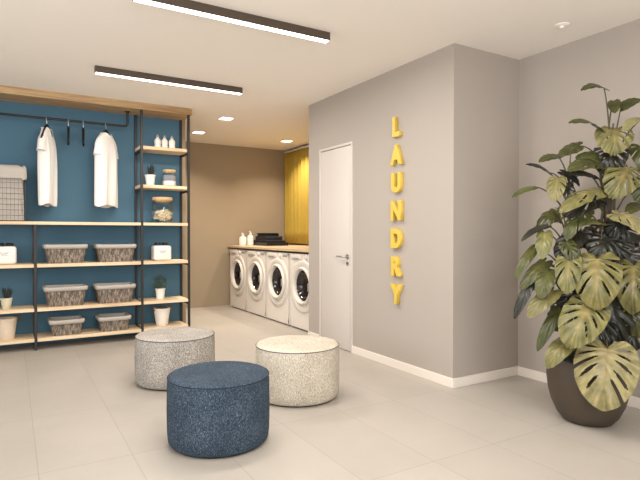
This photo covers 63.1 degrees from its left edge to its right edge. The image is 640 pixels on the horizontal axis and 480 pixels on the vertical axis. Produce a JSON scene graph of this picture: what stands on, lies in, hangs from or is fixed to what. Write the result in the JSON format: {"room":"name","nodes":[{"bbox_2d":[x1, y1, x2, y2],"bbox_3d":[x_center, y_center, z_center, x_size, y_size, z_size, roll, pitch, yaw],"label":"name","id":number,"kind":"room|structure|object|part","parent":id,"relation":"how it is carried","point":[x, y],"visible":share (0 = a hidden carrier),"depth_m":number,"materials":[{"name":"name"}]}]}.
{"room":"laundry","nodes":[
{"label":"laundry","id":0,"kind":"room"},
{"bbox_2d":[182,120,185,323],"bbox_3d":[-4.059,-0.197,5.148,5.472,2.665,0.120,0,1,-31],"label":"wall","id":1,"kind":"structure","parent":0,"point":[183,122],"depth_m":6.48,"materials":[{"name":"beige paint"}]},
{"bbox_2d":[185,142,285,307],"bbox_3d":[-3.971,-0.225,7.322,8.140,2.665,0.150,0,1,-31],"label":"wall","id":2,"kind":"structure","parent":0,"point":[235,190],"depth_m":8.65,"materials":[{"name":"beige paint"}]},
{"bbox_2d":[288,145,308,244],"bbox_3d":[0.277,-0.233,7.989,0.150,2.665,3.035,0,1,-31],"label":"wall","id":3,"kind":"structure","parent":0,"point":[306,145],"depth_m":9.01,"materials":[{"name":"beige paint"}]},
{"bbox_2d":[0,305,639,479],"bbox_3d":[-1.268,1.215,2.781,8.140,0.100,10.750,0,1,-31],"label":"floor","id":4,"kind":"structure","parent":0,"point":[77,409],"depth_m":3.19,"materials":[{"name":"tile"}]},
{"bbox_2d":[0,85,191,350],"bbox_3d":[-3.255,-0.200,5.327,3.838,2.665,0.392,0,1,-31],"label":"shelving","id":5,"kind":"object","parent":4,"relation":"on","point":[134,127],"visible":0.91,"depth_m":5.85,"materials":[{"name":"blue paint"}]},
{"bbox_2d":[0,287,12,308],"bbox_3d":[-3.200,0.581,5.319,0.118,0.240,0.114,0,1,-31],"label":"potted plant","id":6,"kind":"object","parent":5,"relation":"on","point":[6,302],"visible":1,"depth_m":5.30,"materials":[{"name":"green plant"}]},
{"bbox_3d":[-3.201,0.646,5.318,0.114,0.110,0.114,0,1,-31],"label":"plant pot","id":7,"kind":"part","parent":6,"relation":"part of","materials":[{"name":"white ceramic"}]},
{"bbox_2d":[0,243,16,264],"bbox_3d":[-3.217,0.139,5.319,0.205,0.219,0.163,0,1,-31],"label":"tin","id":8,"kind":"object","parent":5,"relation":"on","point":[8,252],"visible":1,"depth_m":5.27,"materials":[{"name":"white metal"}]},
{"bbox_3d":[-3.217,0.047,5.319,0.168,0.036,0.120,0,1,-31],"label":"lid","id":9,"kind":"part","parent":8,"relation":"part of","materials":[{"name":"black plastic"}]},
{"bbox_2d":[0,315,18,339],"bbox_3d":[-3.203,0.892,5.320,0.228,0.239,0.200,0,1,-31],"label":"bucket","id":10,"kind":"object","parent":5,"relation":"on","point":[7,324],"visible":1,"depth_m":5.26,"materials":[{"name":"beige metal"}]},
{"bbox_2d":[0,165,26,220],"bbox_3d":[-3.241,-0.478,5.322,0.428,0.571,0.298,0,1,-31],"label":"laundry hamper","id":11,"kind":"object","parent":5,"relation":"on","point":[12,177],"visible":0.9,"depth_m":5.26,"materials":[{"name":"beige fabric"}]},
{"bbox_3d":[-3.442,0.267,5.210,1.007,0.034,0.348,0,1,-31],"label":"shelf","id":12,"kind":"part","parent":5,"relation":"part of","materials":[{"name":"brown wood"}]},
{"bbox_3d":[-3.442,0.720,5.216,1.007,0.034,0.348,0,1,-31],"label":"shelf","id":13,"kind":"part","parent":5,"relation":"part of","materials":[{"name":"brown wood"}]},
{"bbox_3d":[-3.442,1.030,5.220,1.007,0.034,0.348,0,1,-31],"label":"shelf","id":14,"kind":"part","parent":5,"relation":"part of","materials":[{"name":"brown wood"}]},
{"bbox_3d":[-3.080,0.484,5.617,0.026,1.290,0.026,0,1,-31],"label":"post","id":15,"kind":"part","parent":5,"relation":"part of","materials":[{"name":"black metal"}]},
{"bbox_3d":[-2.915,0.488,5.339,0.026,1.290,0.026,0,1,-31],"label":"post","id":16,"kind":"part","parent":5,"relation":"part of","materials":[{"name":"black metal"}]},
{"bbox_2d":[40,117,49,137],"bbox_3d":[-2.895,-1.177,5.524,0.028,0.261,0.346,0,1,-9],"label":"clothes hanger","id":17,"kind":"object","parent":5,"relation":"hanging from","point":[46,125],"visible":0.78,"depth_m":5.45,"materials":[{"name":"metal"}]},
{"bbox_2d":[37,127,56,206],"bbox_3d":[-2.895,-0.774,5.529,0.153,0.833,0.419,0,1,-9],"label":"t-shirt","id":18,"kind":"object","parent":17,"relation":"hanging from","point":[46,145],"visible":0.98,"depth_m":5.41,"materials":[{"name":"white fabric"}]},
{"bbox_2d":[42,284,87,306],"bbox_3d":[-2.747,0.593,5.616,0.425,0.207,0.300,0,1,-31],"label":"wicker basket","id":19,"kind":"object","parent":5,"relation":"on","point":[66,294],"visible":1,"depth_m":5.51,"materials":[{"name":"grey wicker"}]},
{"bbox_2d":[42,244,87,263],"bbox_3d":[-2.745,0.143,5.612,0.425,0.200,0.300,0,1,-31],"label":"wicker basket","id":20,"kind":"object","parent":5,"relation":"on","point":[55,253],"visible":1,"depth_m":5.50,"materials":[{"name":"grey wicker"}]},
{"bbox_2d":[47,315,84,335],"bbox_3d":[-2.741,0.923,5.624,0.345,0.167,0.300,0,1,-31],"label":"wicker basket","id":21,"kind":"object","parent":5,"relation":"on","point":[62,325],"visible":1,"depth_m":5.53,"materials":[{"name":"grey wicker"}]},
{"bbox_2d":[67,119,69,144],"bbox_3d":[-2.719,-1.178,5.628,0.028,0.261,0.346,0,1,-26],"label":"clothes hanger","id":22,"kind":"object","parent":5,"relation":"hanging from","point":[68,127],"visible":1,"depth_m":5.58,"materials":[{"name":"metal"}]},
{"bbox_2d":[82,123,84,145],"bbox_3d":[-2.591,-1.179,5.704,0.028,0.261,0.346,0,1,-24],"label":"clothes hanger","id":23,"kind":"object","parent":5,"relation":"hanging from","point":[83,128],"visible":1,"depth_m":5.67,"materials":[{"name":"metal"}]},
{"bbox_3d":[-2.543,0.260,5.744,1.028,0.034,0.348,0,1,-31],"label":"shelf","id":24,"kind":"part","parent":5,"relation":"part of","materials":[{"name":"brown wood"}]},
{"bbox_3d":[-2.543,0.713,5.749,1.028,0.034,0.348,0,1,-31],"label":"shelf","id":25,"kind":"part","parent":5,"relation":"part of","materials":[{"name":"brown wood"}]},
{"bbox_3d":[-2.543,1.023,5.753,1.028,0.034,0.348,0,1,-31],"label":"shelf","id":26,"kind":"part","parent":5,"relation":"part of","materials":[{"name":"brown wood"}]},
{"bbox_3d":[-2.977,-0.175,5.465,3.122,0.031,0.322,0,1,-31],"label":"shelf","id":27,"kind":"part","parent":5,"relation":"part of","materials":[{"name":"brown wood"}]},
{"bbox_3d":[-3.255,-1.494,5.311,3.838,0.075,0.392,0,1,-31],"label":"panel","id":28,"kind":"part","parent":5,"relation":"part of","materials":[{"name":"brown wood"}]},
{"bbox_2d":[95,312,130,331],"bbox_3d":[-2.328,0.922,5.869,0.345,0.162,0.300,0,1,-31],"label":"wicker basket","id":29,"kind":"object","parent":5,"relation":"on","point":[110,321],"visible":1,"depth_m":5.77,"materials":[{"name":"grey wicker"}]},
{"bbox_2d":[92,282,135,303],"bbox_3d":[-2.319,0.592,5.870,0.425,0.202,0.300,0,1,-31],"label":"wicker basket","id":30,"kind":"object","parent":5,"relation":"on","point":[123,291],"visible":1,"depth_m":5.77,"materials":[{"name":"grey wicker"}]},
{"bbox_2d":[93,244,136,261],"bbox_3d":[-2.312,0.142,5.869,0.425,0.196,0.300,0,1,-31],"label":"wicker basket","id":31,"kind":"object","parent":5,"relation":"on","point":[104,252],"visible":1,"depth_m":5.76,"materials":[{"name":"grey wicker"}]},
{"bbox_3d":[-2.172,-0.172,6.148,0.026,2.590,0.026,0,1,-31],"label":"post","id":32,"kind":"part","parent":5,"relation":"part of","materials":[{"name":"black metal"}]},
{"bbox_3d":[-2.006,-0.169,5.869,0.026,2.590,0.026,0,1,-31],"label":"post","id":33,"kind":"part","parent":5,"relation":"part of","materials":[{"name":"black metal"}]},
{"bbox_2d":[145,164,155,184],"bbox_3d":[-1.972,-0.765,6.054,0.126,0.270,0.125,0,1,-31],"label":"potted plant","id":34,"kind":"object","parent":5,"relation":"on","point":[150,178],"visible":0.92,"depth_m":6.02,"materials":[{"name":"green plant"}]},
{"bbox_3d":[-1.973,-0.693,6.053,0.124,0.125,0.124,0,1,-31],"label":"plant pot","id":35,"kind":"part","parent":34,"relation":"part of","materials":[{"name":"white ceramic"}]},
{"bbox_2d":[154,134,160,146],"bbox_3d":[-1.894,-1.151,6.077,0.074,0.166,0.074,0,1,-31],"label":"glass bottle","id":36,"kind":"object","parent":5,"relation":"on","point":[157,141],"visible":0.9,"depth_m":6.05,"materials":[{"name":"white ceramic"}]},
{"bbox_2d":[153,275,166,298],"bbox_3d":[-1.878,0.543,6.120,0.182,0.295,0.184,0,1,-31],"label":"potted plant","id":37,"kind":"object","parent":5,"relation":"on","point":[160,291],"visible":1,"depth_m":6.09,"materials":[{"name":"green plant"}]},
{"bbox_3d":[-1.877,0.629,6.121,0.120,0.125,0.120,0,1,-31],"label":"plant pot","id":38,"kind":"part","parent":37,"relation":"part of","materials":[{"name":"white ceramic"}]},
{"bbox_2d":[151,242,170,260],"bbox_3d":[-1.865,0.134,6.120,0.205,0.209,0.163,0,1,-31],"label":"tin","id":39,"kind":"object","parent":5,"relation":"on","point":[159,251],"visible":1,"depth_m":6.06,"materials":[{"name":"white metal"}]},
{"bbox_3d":[-1.865,0.047,6.120,0.168,0.036,0.120,0,1,-31],"label":"lid","id":40,"kind":"part","parent":39,"relation":"part of","materials":[{"name":"black plastic"}]},
{"bbox_3d":[-1.871,-1.051,6.127,0.533,0.036,0.294,0,1,-31],"label":"shelf","id":41,"kind":"part","parent":5,"relation":"part of","materials":[{"name":"brown wood"}]},
{"bbox_3d":[-1.871,-0.613,6.132,0.533,0.036,0.294,0,1,-31],"label":"shelf","id":42,"kind":"part","parent":5,"relation":"part of","materials":[{"name":"brown wood"}]},
{"bbox_2d":[152,305,171,325],"bbox_3d":[-1.858,0.887,6.124,0.224,0.229,0.196,0,1,-31],"label":"bucket","id":43,"kind":"object","parent":5,"relation":"on","point":[161,313],"visible":1,"depth_m":6.06,"materials":[{"name":"white metal"}]},
{"bbox_2d":[152,197,172,221],"bbox_3d":[-1.850,-0.349,6.119,0.244,0.300,0.244,0,1,-31],"label":"glass jar","id":44,"kind":"object","parent":5,"relation":"on","point":[162,215],"visible":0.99,"depth_m":6.06,"materials":[{"name":"white"}]},
{"bbox_3d":[-1.850,-0.472,6.117,0.232,0.054,0.232,0,1,-31],"label":"cork lid","id":45,"kind":"part","parent":44,"relation":"part of","materials":[{"name":"beige wood"}]},
{"bbox_3d":[-1.859,0.255,6.149,0.506,0.034,0.348,0,1,-31],"label":"shelf","id":46,"kind":"part","parent":5,"relation":"part of","materials":[{"name":"brown wood"}]},
{"bbox_3d":[-1.859,0.708,6.155,0.506,0.034,0.348,0,1,-31],"label":"shelf","id":47,"kind":"part","parent":5,"relation":"part of","materials":[{"name":"brown wood"}]},
{"bbox_3d":[-1.859,1.018,6.159,0.506,0.034,0.348,0,1,-31],"label":"shelf","id":48,"kind":"part","parent":5,"relation":"part of","materials":[{"name":"brown wood"}]},
{"bbox_2d":[161,135,167,147],"bbox_3d":[-1.827,-1.152,6.125,0.074,0.166,0.074,0,1,-31],"label":"glass bottle","id":49,"kind":"object","parent":5,"relation":"on","point":[164,142],"visible":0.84,"depth_m":6.10,"materials":[{"name":"white ceramic"}]},
{"bbox_2d":[163,169,175,185],"bbox_3d":[-1.784,-0.729,6.159,0.156,0.195,0.156,0,1,-31],"label":"glass jar","id":50,"kind":"object","parent":5,"relation":"on","point":[168,180],"visible":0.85,"depth_m":6.10,"materials":[{"name":"white glass"}]},
{"bbox_3d":[-1.784,-0.809,6.158,0.148,0.035,0.148,0,1,-31],"label":"cork lid","id":51,"kind":"part","parent":50,"relation":"part of","materials":[{"name":"beige wood"}]},
{"bbox_2d":[169,136,174,147],"bbox_3d":[-1.752,-1.153,6.161,0.074,0.166,0.074,0,1,-31],"label":"glass bottle","id":52,"kind":"object","parent":5,"relation":"on","point":[171,141],"visible":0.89,"depth_m":6.13,"materials":[{"name":"white glass"}]},
{"bbox_3d":[-1.712,-0.176,6.420,0.026,2.590,0.026,0,1,-31],"label":"post","id":53,"kind":"part","parent":5,"relation":"part of","materials":[{"name":"black metal"}]},
{"bbox_3d":[-1.547,-0.172,6.141,0.026,2.590,0.026,0,1,-31],"label":"post","id":54,"kind":"part","parent":5,"relation":"part of","materials":[{"name":"black metal"}]},
{"label":"clothes hanger","id":55,"kind":"object","parent":5,"relation":"hanging from","visible":0},
{"bbox_2d":[93,132,118,207],"bbox_3d":[-2.392,-0.778,5.829,0.163,0.832,0.419,0,1,11],"label":"t-shirt","id":56,"kind":"object","parent":55,"relation":"hanging from","point":[105,153],"visible":1,"depth_m":5.72,"materials":[{"name":"white fabric"}]},
{"bbox_2d":[135,327,214,390],"bbox_3d":[-1.176,0.949,4.244,0.630,0.395,0.630,0,1,-31],"label":"pouf","id":57,"kind":"object","parent":4,"relation":"on","point":[159,352],"visible":0.84,"depth_m":3.98,"materials":[{"name":"grey fabric"}]},
{"bbox_2d":[135,327,213,341],"bbox_3d":[-1.176,0.760,4.242,0.618,0.016,0.618,0,1,-31],"label":"cushion","id":58,"kind":"object","parent":57,"relation":"on","point":[167,334],"depth_m":4.15,"materials":[{"name":"grey fabric"}]},
{"bbox_2d":[166,361,269,458],"bbox_3d":[-0.587,0.963,3.030,0.586,0.399,0.586,0,1,-31],"label":"pouf","id":59,"kind":"object","parent":4,"relation":"on","point":[215,409],"visible":1,"depth_m":2.79,"materials":[{"name":"blue fabric"}]},
{"bbox_2d":[168,361,267,388],"bbox_3d":[-0.587,0.771,3.027,0.574,0.016,0.574,0,1,-31],"label":"cushion","id":60,"kind":"object","parent":59,"relation":"on","point":[213,374],"depth_m":2.94,"materials":[{"name":"blue fabric"}]},
{"bbox_2d":[230,249,248,311],"bbox_3d":[-1.047,0.622,8.392,0.679,0.945,0.680,0,1,-31],"label":"washing machine","id":61,"kind":"object","parent":4,"relation":"on","point":[238,258],"visible":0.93,"depth_m":8.23,"materials":[{"name":"white metal"}]},
{"bbox_3d":[-1.300,0.541,8.241,0.066,0.480,0.480,0,1,-31],"label":"door","id":62,"kind":"part","parent":61,"relation":"part of","materials":[{"name":"white plastic"}]},
{"bbox_3d":[-1.250,0.541,8.271,0.090,0.378,0.378,0,1,-31],"label":"door glass","id":63,"kind":"part","parent":61,"relation":"part of","materials":[{"name":"black glass"}]},
{"bbox_3d":[-1.304,0.551,8.239,0.016,0.656,0.656,0,1,-31],"label":"moulding","id":64,"kind":"part","parent":61,"relation":"part of","materials":[{"name":"white plastic"}]},
{"bbox_2d":[247,250,267,317],"bbox_3d":[-0.685,0.630,7.781,0.679,0.945,0.680,0,1,-31],"label":"washing machine","id":65,"kind":"object","parent":4,"relation":"on","point":[256,260],"visible":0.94,"depth_m":7.62,"materials":[{"name":"white metal"}]},
{"bbox_3d":[-0.938,0.549,7.631,0.066,0.480,0.480,0,1,-31],"label":"door","id":66,"kind":"part","parent":65,"relation":"part of","materials":[{"name":"white plastic"}]},
{"bbox_3d":[-0.888,0.549,7.660,0.090,0.378,0.378,0,1,-31],"label":"door glass","id":67,"kind":"part","parent":65,"relation":"part of","materials":[{"name":"black glass"}]},
{"bbox_3d":[-0.942,0.559,7.628,0.016,0.656,0.656,0,1,-31],"label":"moulding","id":68,"kind":"part","parent":65,"relation":"part of","materials":[{"name":"white plastic"}]},
{"bbox_2d":[227,245,308,253],"bbox_3d":[-0.291,0.129,7.648,1.170,0.054,2.930,0,1,-31],"label":"countertop","id":69,"kind":"structure","parent":65,"relation":"on","point":[298,249],"depth_m":7.34,"materials":[{"name":"brown wood"}]},
{"bbox_2d":[239,233,245,244],"bbox_3d":[-1.279,-0.016,8.636,0.120,0.210,0.120,0,1,-31],"label":"soap dispenser","id":70,"kind":"object","parent":69,"relation":"on","point":[242,240],"visible":0.92,"depth_m":8.59,"materials":[{"name":"white ceramic"}]},
{"bbox_2d":[247,231,253,244],"bbox_3d":[-1.156,-0.031,8.651,0.104,0.240,0.104,0,1,-31],"label":"soap dispenser","id":71,"kind":"object","parent":69,"relation":"on","point":[250,239],"visible":0.91,"depth_m":8.61,"materials":[{"name":"white plastic"}]},
{"bbox_2d":[254,242,287,245],"bbox_3d":[-0.832,0.065,8.600,0.380,0.050,0.620,0,1,-31],"label":"tray","id":72,"kind":"object","parent":69,"relation":"on","point":[255,243],"visible":0.74,"depth_m":8.36,"materials":[{"name":"black plastic"}]},
{"bbox_2d":[254,240,285,242],"bbox_3d":[-0.837,0.034,8.601,0.350,0.062,0.550,0,1,-31],"label":"folded towel","id":73,"kind":"object","parent":72,"relation":"on","point":[259,241],"visible":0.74,"depth_m":8.39,"materials":[{"name":"black fabric"}]},
{"bbox_2d":[255,236,282,239],"bbox_3d":[-0.847,-0.030,8.625,0.312,0.066,0.447,0,1,-31],"label":"folded towel","id":74,"kind":"object","parent":73,"relation":"on","point":[257,237],"visible":1,"depth_m":8.46,"materials":[{"name":"black fabric"}]},
{"bbox_2d":[257,233,278,235],"bbox_3d":[-0.864,-0.090,8.651,0.265,0.054,0.325,0,1,-31],"label":"folded towel","id":75,"kind":"object","parent":74,"relation":"on","point":[259,234],"visible":0.97,"depth_m":8.53,"materials":[{"name":"black fabric"}]},
{"bbox_2d":[267,252,290,325],"bbox_3d":[-0.323,0.637,7.171,0.679,0.945,0.680,0,1,-31],"label":"washing machine","id":76,"kind":"object","parent":4,"relation":"on","point":[278,263],"visible":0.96,"depth_m":7.01,"materials":[{"name":"white metal"}]},
{"bbox_3d":[-0.661,0.205,7.156,0.014,0.060,0.270,0,1,-31],"label":"detergent drawer","id":77,"kind":"part","parent":76,"relation":"part of","materials":[{"name":"white plastic"}]},
{"bbox_3d":[-0.576,0.557,7.020,0.066,0.480,0.480,0,1,-31],"label":"door","id":78,"kind":"part","parent":76,"relation":"part of","materials":[{"name":"white plastic"}]},
{"bbox_3d":[-0.526,0.556,7.050,0.090,0.378,0.378,0,1,-31],"label":"door glass","id":79,"kind":"part","parent":76,"relation":"part of","materials":[{"name":"black glass"}]},
{"bbox_3d":[-0.580,0.567,7.017,0.016,0.656,0.656,0,1,-31],"label":"moulding","id":80,"kind":"part","parent":76,"relation":"part of","materials":[{"name":"white plastic"}]},
{"bbox_2d":[255,335,338,406],"bbox_3d":[-0.167,0.953,3.866,0.622,0.397,0.622,0,1,-31],"label":"pouf","id":81,"kind":"object","parent":4,"relation":"on","point":[303,370],"visible":0.91,"depth_m":3.60,"materials":[{"name":"beige fabric"}]},
{"bbox_2d":[256,335,338,352],"bbox_3d":[-0.167,0.763,3.864,0.610,0.016,0.610,0,1,-31],"label":"cushion","id":82,"kind":"object","parent":81,"relation":"on","point":[286,343],"depth_m":3.77,"materials":[{"name":"beige fabric"}]},
{"bbox_2d":[290,253,308,330],"bbox_3d":[0.039,0.645,6.560,0.679,0.945,0.680,0,1,-31],"label":"washing machine","id":83,"kind":"object","parent":4,"relation":"on","point":[299,263],"visible":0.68,"depth_m":6.52,"materials":[{"name":"white metal"}]},
{"bbox_3d":[-0.299,0.213,6.546,0.014,0.060,0.270,0,1,-31],"label":"detergent drawer","id":84,"kind":"part","parent":83,"relation":"part of","materials":[{"name":"white plastic"}]},
{"bbox_3d":[-0.218,0.575,6.407,0.016,0.656,0.656,0,1,-31],"label":"moulding","id":85,"kind":"part","parent":83,"relation":"part of","materials":[{"name":"white plastic"}]},
{"bbox_3d":[-0.213,0.565,6.409,0.066,0.480,0.480,0,1,-31],"label":"door","id":86,"kind":"part","parent":83,"relation":"part of","materials":[{"name":"white plastic"}]},
{"bbox_3d":[-0.163,0.564,6.439,0.090,0.378,0.378,0,1,-31],"label":"door glass","id":87,"kind":"part","parent":83,"relation":"part of","materials":[{"name":"black glass"}]},
{"bbox_2d":[512,83,639,426],"bbox_3d":[1.690,0.073,3.326,0.847,2.170,0.800,0,1,-31],"label":"monstera","id":88,"kind":"object","parent":4,"relation":"on","point":[591,383],"visible":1,"depth_m":3.22,"materials":[{"name":"green plant"}]},
{"bbox_2d":[546,351,631,426],"bbox_3d":[1.722,0.942,3.353,0.490,0.432,0.490,0,1,-31],"label":"plant pot","id":89,"kind":"object","parent":4,"relation":"on","point":[567,398],"depth_m":3.18,"materials":[{"name":"brown ceramic"}]},
{"bbox_2d":[0,0,639,150],"bbox_3d":[-1.268,-1.550,2.746,8.140,0.100,10.750,0,1,-31],"label":"ceiling","id":90,"kind":"structure","parent":0,"point":[46,45],"depth_m":4.04,"materials":[{"name":"paint"}]},
{"bbox_2d":[94,65,242,94],"bbox_3d":[-1.383,-1.496,4.911,1.370,0.062,0.062,0,1,-31],"label":"ceiling lamp","id":91,"kind":"object","parent":90,"relation":"attached to","point":[100,70],"visible":1,"depth_m":4.85,"materials":[{"name":"brown metal"}]},
{"bbox_2d":[191,131,205,133],"bbox_3d":[-1.758,-1.556,7.542,0.174,0.007,0.174,0,1,-31],"label":"recessed light","id":92,"kind":"object","parent":90,"relation":"in","point":[195,132],"visible":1,"depth_m":7.53,"materials":[{"name":"white plastic"}]},
{"bbox_2d":[218,116,234,120],"bbox_3d":[-1.195,-1.545,6.632,0.174,0.007,0.174,0,1,-31],"label":"recessed light","id":93,"kind":"object","parent":90,"relation":"in","point":[222,117],"visible":1,"depth_m":6.62,"materials":[{"name":"white plastic"}]},
{"bbox_2d":[132,0,329,42],"bbox_3d":[-0.531,-1.478,3.474,1.370,0.062,0.062,0,1,-31],"label":"ceiling lamp","id":94,"kind":"object","parent":90,"relation":"attached to","point":[186,6],"visible":1,"depth_m":3.45,"materials":[{"name":"brown metal"}]},
{"bbox_2d":[284,145,308,243],"bbox_3d":[0.133,-0.747,7.938,0.072,1.635,2.935,0,1,-31],"label":"curtain","id":95,"kind":"object","parent":90,"relation":"hanging from","point":[296,161],"visible":0.32,"depth_m":8.84,"materials":[{"name":"yellow fabric"}]},
{"bbox_3d":[0.135,-1.518,7.929,0.040,0.027,2.935,0,1,-31],"label":"rail","id":96,"kind":"part","parent":95,"relation":"part of","materials":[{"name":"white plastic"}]},
{"bbox_2d":[554,22,569,28],"bbox_3d":[1.702,-1.500,3.665,0.100,0.022,0.100,0,1,-31],"label":"sprinkler head","id":97,"kind":"object","parent":90,"relation":"attached to","point":[563,25],"visible":1,"depth_m":3.65},
{"bbox_2d":[309,43,518,377],"bbox_3d":[1.074,-0.200,5.375,1.447,2.665,2.275,0,1,-31],"label":"wall","id":98,"kind":"structure","parent":0,"point":[456,106],"depth_m":4.34,"materials":[{"name":"grey paint"}]},
{"bbox_2d":[319,141,352,352],"bbox_3d":[0.158,0.071,5.490,0.115,2.120,0.644,0,1,-31],"label":"door","id":99,"kind":"structure","parent":98,"relation":"in","point":[335,162],"depth_m":5.48,"materials":[{"name":"white paint"}]},
{"bbox_2d":[390,200,403,220],"bbox_3d":[0.678,-0.258,4.581,0.042,0.175,0.139,0,1,-31],"label":"letter","id":100,"kind":"object","parent":98,"relation":"attached to","point":[396,210],"depth_m":4.56,"materials":[{"name":"yellow plastic"}]},
{"bbox_2d":[390,229,403,247],"bbox_3d":[0.678,-0.013,4.584,0.042,0.175,0.138,0,1,-31],"label":"letter","id":101,"kind":"object","parent":98,"relation":"attached to","point":[396,235],"depth_m":4.57,"materials":[{"name":"yellow plastic"}]},
{"bbox_2d":[391,256,402,276],"bbox_3d":[0.678,0.231,4.588,0.042,0.175,0.129,0,1,-31],"label":"letter","id":102,"kind":"object","parent":98,"relation":"attached to","point":[395,260],"depth_m":4.57,"materials":[{"name":"yellow plastic"}]},
{"bbox_2d":[390,283,403,303],"bbox_3d":[0.678,0.476,4.591,0.042,0.175,0.156,0,1,-31],"label":"letter","id":103,"kind":"object","parent":98,"relation":"attached to","point":[397,289],"depth_m":4.57,"materials":[{"name":"yellow plastic"}]},
{"bbox_2d":[391,172,403,192],"bbox_3d":[0.678,-0.503,4.578,0.042,0.175,0.130,0,1,-31],"label":"letter","id":104,"kind":"object","parent":98,"relation":"attached to","point":[397,179],"depth_m":4.54,"materials":[{"name":"yellow plastic"}]},
{"bbox_2d":[390,145,404,165],"bbox_3d":[0.678,-0.747,4.575,0.042,0.175,0.156,0,1,-31],"label":"letter","id":105,"kind":"object","parent":98,"relation":"attached to","point":[397,155],"depth_m":4.55,"materials":[{"name":"yellow plastic"}]},
{"bbox_2d":[392,117,402,137],"bbox_3d":[0.678,-0.992,4.572,0.042,0.175,0.097,0,1,-31],"label":"letter","id":106,"kind":"object","parent":98,"relation":"attached to","point":[395,133],"depth_m":4.57,"materials":[{"name":"yellow plastic"}]},
{"bbox_2d":[308,331,639,408],"bbox_3d":[2.081,1.125,3.001,0.769,0.075,7.415,0,1,-31],"label":"baseboard","id":107,"kind":"structure","parent":98,"relation":"attached to","point":[512,371],"depth_m":4.29,"materials":[{"name":"white wood"}]},
{"bbox_2d":[518,19,639,397],"bbox_3d":[3.095,-0.160,2.176,0.150,2.665,5.290,0,1,-31],"label":"wall","id":108,"kind":"structure","parent":0,"point":[551,81],"depth_m":4.05,"materials":[{"name":"grey paint"}]}
]}

